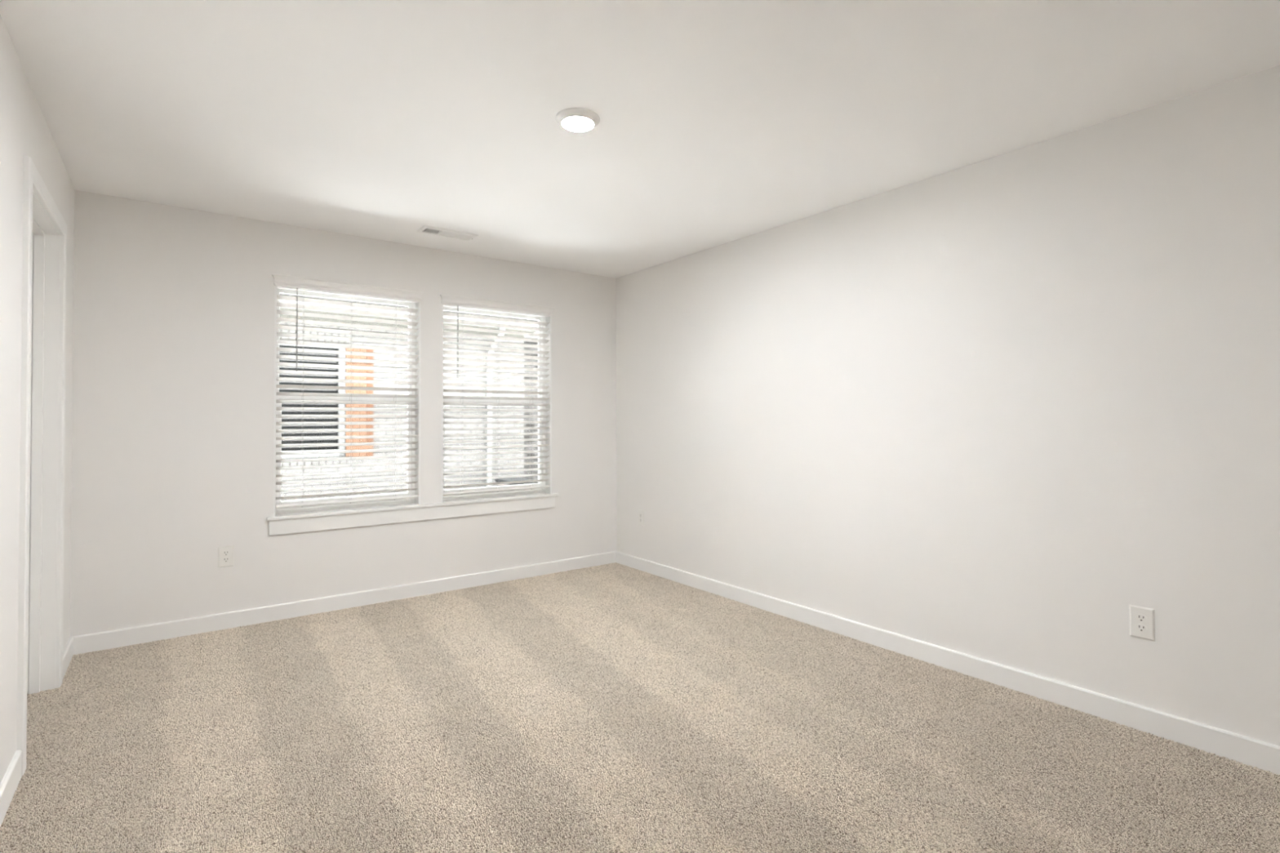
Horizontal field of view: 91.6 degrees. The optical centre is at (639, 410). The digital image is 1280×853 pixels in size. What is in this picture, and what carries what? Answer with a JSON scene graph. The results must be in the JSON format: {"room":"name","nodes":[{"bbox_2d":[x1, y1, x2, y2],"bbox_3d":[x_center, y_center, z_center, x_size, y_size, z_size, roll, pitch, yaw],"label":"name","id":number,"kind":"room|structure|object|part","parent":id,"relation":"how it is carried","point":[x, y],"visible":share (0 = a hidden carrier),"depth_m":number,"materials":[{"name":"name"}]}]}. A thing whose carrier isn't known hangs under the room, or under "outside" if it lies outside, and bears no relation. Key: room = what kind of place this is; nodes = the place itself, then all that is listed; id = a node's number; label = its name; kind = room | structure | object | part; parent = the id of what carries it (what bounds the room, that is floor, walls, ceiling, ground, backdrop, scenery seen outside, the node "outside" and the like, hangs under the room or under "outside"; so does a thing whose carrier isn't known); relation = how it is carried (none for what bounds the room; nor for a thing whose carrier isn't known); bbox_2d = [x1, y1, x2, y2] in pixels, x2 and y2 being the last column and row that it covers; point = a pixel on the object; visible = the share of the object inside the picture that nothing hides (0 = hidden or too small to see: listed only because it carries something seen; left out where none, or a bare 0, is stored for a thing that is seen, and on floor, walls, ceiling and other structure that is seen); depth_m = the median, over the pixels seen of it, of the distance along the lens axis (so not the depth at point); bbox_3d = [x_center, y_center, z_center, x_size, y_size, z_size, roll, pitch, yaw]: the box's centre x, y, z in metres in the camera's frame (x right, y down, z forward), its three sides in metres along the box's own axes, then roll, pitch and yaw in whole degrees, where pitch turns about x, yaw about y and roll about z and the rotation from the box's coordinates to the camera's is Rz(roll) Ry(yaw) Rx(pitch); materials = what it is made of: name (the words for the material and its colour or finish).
{"room":"empty bedroom","nodes":[
{"label":"empty bedroom","id":0,"kind":"room"},
{"bbox_2d":[0,14,74,783],"bbox_3d":[-1.429,0.079,1.103,0.115,2.560,5.323,0,-1,-37],"label":"wall","id":1,"kind":"structure","parent":0,"point":[24,128],"depth_m":2.06,"materials":[{"name":"paint"}]},
{"bbox_2d":[0,750,22,826],"bbox_3d":[-0.953,1.189,0.566,0.014,0.101,3.920,0,-1,-37],"label":"baseboard","id":2,"kind":"structure","parent":1,"relation":"attached to","point":[11,780],"depth_m":2.00,"materials":[{"name":"paint"}]},
{"bbox_2d":[16,155,66,775],"bbox_3d":[-2.476,0.193,2.496,0.151,2.155,0.956,0,-1,-37],"label":"door","id":3,"kind":"structure","parent":1,"relation":"in","point":[44,230],"depth_m":2.81,"materials":[{"name":"paint"}]},
{"bbox_2d":[62,637,73,679],"bbox_3d":[-2.839,1.229,3.075,0.014,0.101,0.418,0,-1,-37],"label":"baseboard","id":4,"kind":"structure","parent":1,"relation":"attached to","point":[68,652],"depth_m":3.09,"materials":[{"name":"paint"}]},
{"bbox_2d":[70,190,616,636],"bbox_3d":[-1.878,0.124,4.188,4.303,2.560,0.150,0,-1,-37],"label":"wall","id":5,"kind":"structure","parent":0,"point":[173,344],"depth_m":3.70,"materials":[{"name":"paint"}]},
{"bbox_2d":[217,545,234,568],"bbox_3d":[-2.436,0.857,3.659,0.079,0.124,0.007,0,-1,-37],"label":"wall outlet","id":6,"kind":"object","parent":5,"relation":"attached to","point":[225,553],"visible":1,"depth_m":3.66,"materials":[{"name":"plastic"}]},
{"bbox_2d":[222,557,229,562],"bbox_3d":[-2.434,0.876,3.657,0.034,0.028,0.002,0,-1,-37],"label":"receptacle","id":7,"kind":"object","parent":6,"relation":"attached to","point":[224,559],"depth_m":3.66,"materials":[{"name":"plastic"}]},
{"bbox_2d":[222,550,229,555],"bbox_3d":[-2.434,0.837,3.658,0.034,0.028,0.002,0,-1,-37],"label":"receptacle","id":8,"kind":"object","parent":6,"relation":"attached to","point":[225,553],"depth_m":3.66,"materials":[{"name":"plastic"}]},
{"bbox_2d":[70,551,617,654],"bbox_3d":[-1.587,1.243,4.287,3.473,0.101,0.014,0,-1,-37],"label":"baseboard","id":9,"kind":"structure","parent":5,"relation":"attached to","point":[100,641],"depth_m":3.92,"materials":[{"name":"paint"}]},
{"bbox_2d":[273,285,421,516],"bbox_3d":[-1.937,-0.073,4.147,0.891,1.488,0.151,0,-1,-37],"label":"window","id":10,"kind":"structure","parent":5,"relation":"in","point":[277,291],"depth_m":4.22,"materials":[{"name":"paint"}]},
{"bbox_3d":[-1.977,-0.420,4.204,0.819,0.719,0.016,0,-1,-37],"label":"sash","id":11,"kind":"part","parent":10,"relation":"part of","materials":[{"name":"white plastic"}]},
{"bbox_3d":[-1.959,0.262,4.173,0.819,0.732,0.030,0,-1,-37],"label":"sash","id":12,"kind":"part","parent":10,"relation":"part of","materials":[{"name":"white plastic"}]},
{"bbox_2d":[271,273,423,509],"bbox_3d":[-1.901,-0.111,4.096,0.919,1.448,0.088,0,-1,-37],"label":"blind","id":13,"kind":"object","parent":10,"relation":"attached to","point":[282,282],"visible":0.94,"depth_m":4.09,"materials":[{"name":"white plastic"}]},
{"bbox_3d":[-2.137,-0.073,3.941,0.001,1.346,0.050,0,-1,-37],"label":"ladder cord","id":14,"kind":"part","parent":13,"relation":"part of","materials":[{"name":"white fabric"}]},
{"bbox_3d":[-1.907,0.598,4.100,0.862,0.031,0.050,0,-1,-37],"label":"rail","id":15,"kind":"part","parent":13,"relation":"part of","materials":[{"name":"white plastic"}]},
{"bbox_3d":[-1.912,-0.072,4.111,0.001,1.346,0.050,0,-1,-37],"label":"ladder cord","id":16,"kind":"part","parent":13,"relation":"part of","materials":[{"name":"white fabric"}]},
{"bbox_3d":[-1.686,-0.070,4.280,0.001,1.346,0.050,0,-1,-37],"label":"ladder cord","id":17,"kind":"part","parent":13,"relation":"part of","materials":[{"name":"white fabric"}]},
{"bbox_2d":[268,496,555,535],"bbox_3d":[-1.471,0.719,4.381,1.975,0.092,0.016,0,-1,-37],"label":"trim","id":18,"kind":"structure","parent":5,"relation":"attached to","point":[379,517],"depth_m":4.25,"materials":[{"name":"paint"}]},
{"bbox_2d":[266,492,559,520],"bbox_3d":[-1.486,0.664,4.417,2.015,0.020,0.118,0,-1,-37],"label":"window sill","id":19,"kind":"structure","parent":5,"relation":"attached to","point":[375,508],"depth_m":4.25,"materials":[{"name":"paint"}]},
{"bbox_2d":[441,304,551,502],"bbox_3d":[-1.107,-0.066,4.770,0.891,1.488,0.151,0,-1,-37],"label":"window","id":20,"kind":"structure","parent":5,"relation":"in","point":[548,319],"depth_m":4.97,"materials":[{"name":"paint"}]},
{"bbox_3d":[-1.147,-0.414,4.827,0.819,0.719,0.016,0,-1,-37],"label":"sash","id":21,"kind":"part","parent":20,"relation":"part of","materials":[{"name":"white plastic"}]},
{"bbox_3d":[-1.129,0.268,4.796,0.819,0.732,0.030,0,-1,-37],"label":"sash","id":22,"kind":"part","parent":20,"relation":"part of","materials":[{"name":"white plastic"}]},
{"bbox_2d":[439,293,555,496],"bbox_3d":[-1.071,-0.104,4.719,0.919,1.448,0.088,0,-1,-37],"label":"blind","id":23,"kind":"object","parent":20,"relation":"attached to","point":[447,300],"visible":0.96,"depth_m":4.71,"materials":[{"name":"white plastic"}]},
{"bbox_3d":[-1.308,-0.067,4.565,0.001,1.346,0.050,0,-1,-37],"label":"ladder cord","id":24,"kind":"part","parent":23,"relation":"part of","materials":[{"name":"white fabric"}]},
{"bbox_3d":[-1.078,0.605,4.724,0.862,0.031,0.050,0,-1,-37],"label":"rail","id":25,"kind":"part","parent":23,"relation":"part of","materials":[{"name":"white plastic"}]},
{"bbox_3d":[-1.082,-0.065,4.734,0.001,1.346,0.050,0,-1,-37],"label":"ladder cord","id":26,"kind":"part","parent":23,"relation":"part of","materials":[{"name":"white fabric"}]},
{"bbox_2d":[524,331,537,483],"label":"window","id":27,"kind":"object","parent":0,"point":[526,437],"visible":0.03,"depth_m":13.26,"materials":[{"name":"glass"}]},
{"bbox_2d":[0,0,1279,278],"bbox_3d":[-0.248,-1.266,2.034,4.303,0.150,5.588,0,-1,-37],"label":"ceiling","id":28,"kind":"structure","parent":0,"point":[722,122],"depth_m":2.36,"materials":[{"name":"paint"}]},
{"bbox_2d":[417,225,478,240],"bbox_3d":[-1.254,-1.155,4.060,0.353,0.010,0.154,0,-1,-37],"label":"ceiling vent","id":29,"kind":"object","parent":28,"relation":"in","point":[424,229],"visible":1,"depth_m":4.04,"materials":[{"name":"white plastic"}]},
{"bbox_2d":[555,107,599,132],"bbox_3d":[-0.252,-1.172,2.522,0.179,0.023,0.179,0,-1,-37],"label":"recessed light","id":30,"kind":"object","parent":28,"relation":"in","point":[573,119],"visible":1,"depth_m":2.49,"materials":[{"name":"paint"}]},
{"bbox_2d":[0,593,1279,852],"bbox_3d":[-0.277,1.313,1.949,4.188,0.111,5.323,0,-1,-37],"label":"floor","id":31,"kind":"structure","parent":0,"point":[566,593],"depth_m":2.00,"materials":[{"name":"beige carpet"}]},
{"bbox_2d":[0,562,1279,852],"bbox_3d":[-0.031,1.254,2.135,3.578,0.011,5.329,0,-1,-37],"label":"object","id":32,"kind":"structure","parent":31,"relation":"on","point":[451,634],"depth_m":2.31,"materials":[{"name":"beige carpet"}]},
{"bbox_2d":[615,65,1279,746],"bbox_3d":[1.474,0.102,3.213,0.115,2.560,5.438,0,-1,-37],"label":"wall","id":33,"kind":"structure","parent":0,"point":[995,409],"depth_m":2.83,"materials":[{"name":"paint"}]},
{"bbox_2d":[638,509,644,525],"bbox_3d":[0.008,0.870,5.054,0.007,0.124,0.079,0,-1,-37],"label":"wall outlet","id":34,"kind":"object","parent":33,"relation":"attached to","point":[641,513],"visible":1,"depth_m":5.05,"materials":[{"name":"plastic"}]},
{"bbox_2d":[616,551,1279,774],"bbox_3d":[1.395,1.220,3.199,0.014,0.101,5.308,0,-1,-37],"label":"baseboard","id":35,"kind":"structure","parent":33,"relation":"attached to","point":[1265,756],"depth_m":2.79,"materials":[{"name":"paint"}]},
{"bbox_2d":[1128,604,1155,641],"bbox_3d":[1.971,0.833,2.443,0.007,0.124,0.079,0,-1,-37],"label":"wall outlet","id":36,"kind":"object","parent":33,"relation":"attached to","point":[1141,619],"visible":1,"depth_m":2.44,"materials":[{"name":"plastic"}]},
{"bbox_2d":[1136,623,1146,631],"bbox_3d":[1.969,0.852,2.441,0.002,0.028,0.034,0,-1,-37],"label":"receptacle","id":37,"kind":"object","parent":36,"relation":"attached to","point":[1140,627],"depth_m":2.44,"materials":[{"name":"plastic"}]},
{"bbox_2d":[1136,613,1146,622],"bbox_3d":[1.969,0.813,2.442,0.002,0.028,0.034,0,-1,-37],"label":"receptacle","id":38,"kind":"object","parent":36,"relation":"attached to","point":[1140,617],"depth_m":2.44,"materials":[{"name":"plastic"}]},
{"label":"outside","id":39,"kind":"structure","parent":0,"visible":0},
{"bbox_3d":[-11.382,2.068,19.282,55.000,0.200,35.447,0,-1,-37],"label":"driveway","id":40,"kind":"object","parent":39,"visible":0},
{"bbox_2d":[279,293,537,501],"bbox_3d":[-8.358,-0.686,10.637,9.710,5.050,10.170,0,-1,-37],"label":"house","id":41,"kind":"structure","parent":40,"relation":"on","point":[297,375],"depth_m":8.50,"materials":[{"name":"brick"}]},
{"bbox_2d":[279,351,337,448],"bbox_3d":[-4.394,-0.159,8.099,0.806,1.281,0.013,0,-1,-37],"label":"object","id":42,"kind":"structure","parent":41,"relation":"hanging from","point":[298,375],"depth_m":8.14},
{"bbox_3d":[-4.348,0.656,8.025,1.141,0.095,0.130,0,-1,-37],"label":"rowlock sill","id":43,"kind":"part","parent":41,"relation":"part of","materials":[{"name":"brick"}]},
{"bbox_2d":[345,347,366,457],"bbox_3d":[-3.822,-0.123,8.375,0.257,1.483,0.022,0,-1,-37],"label":"shutter","id":44,"kind":"object","parent":41,"relation":"hanging from","point":[347,412],"depth_m":8.36,"materials":[{"name":"brown wood"}]},
{"bbox_2d":[495,477,535,486],"bbox_3d":[-1.802,1.396,8.982,0.510,0.810,0.640,0,-1,-37],"label":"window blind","id":45,"kind":"object","parent":40,"relation":"on","point":[510,479],"visible":0.2,"depth_m":8.92,"materials":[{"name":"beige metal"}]}
]}

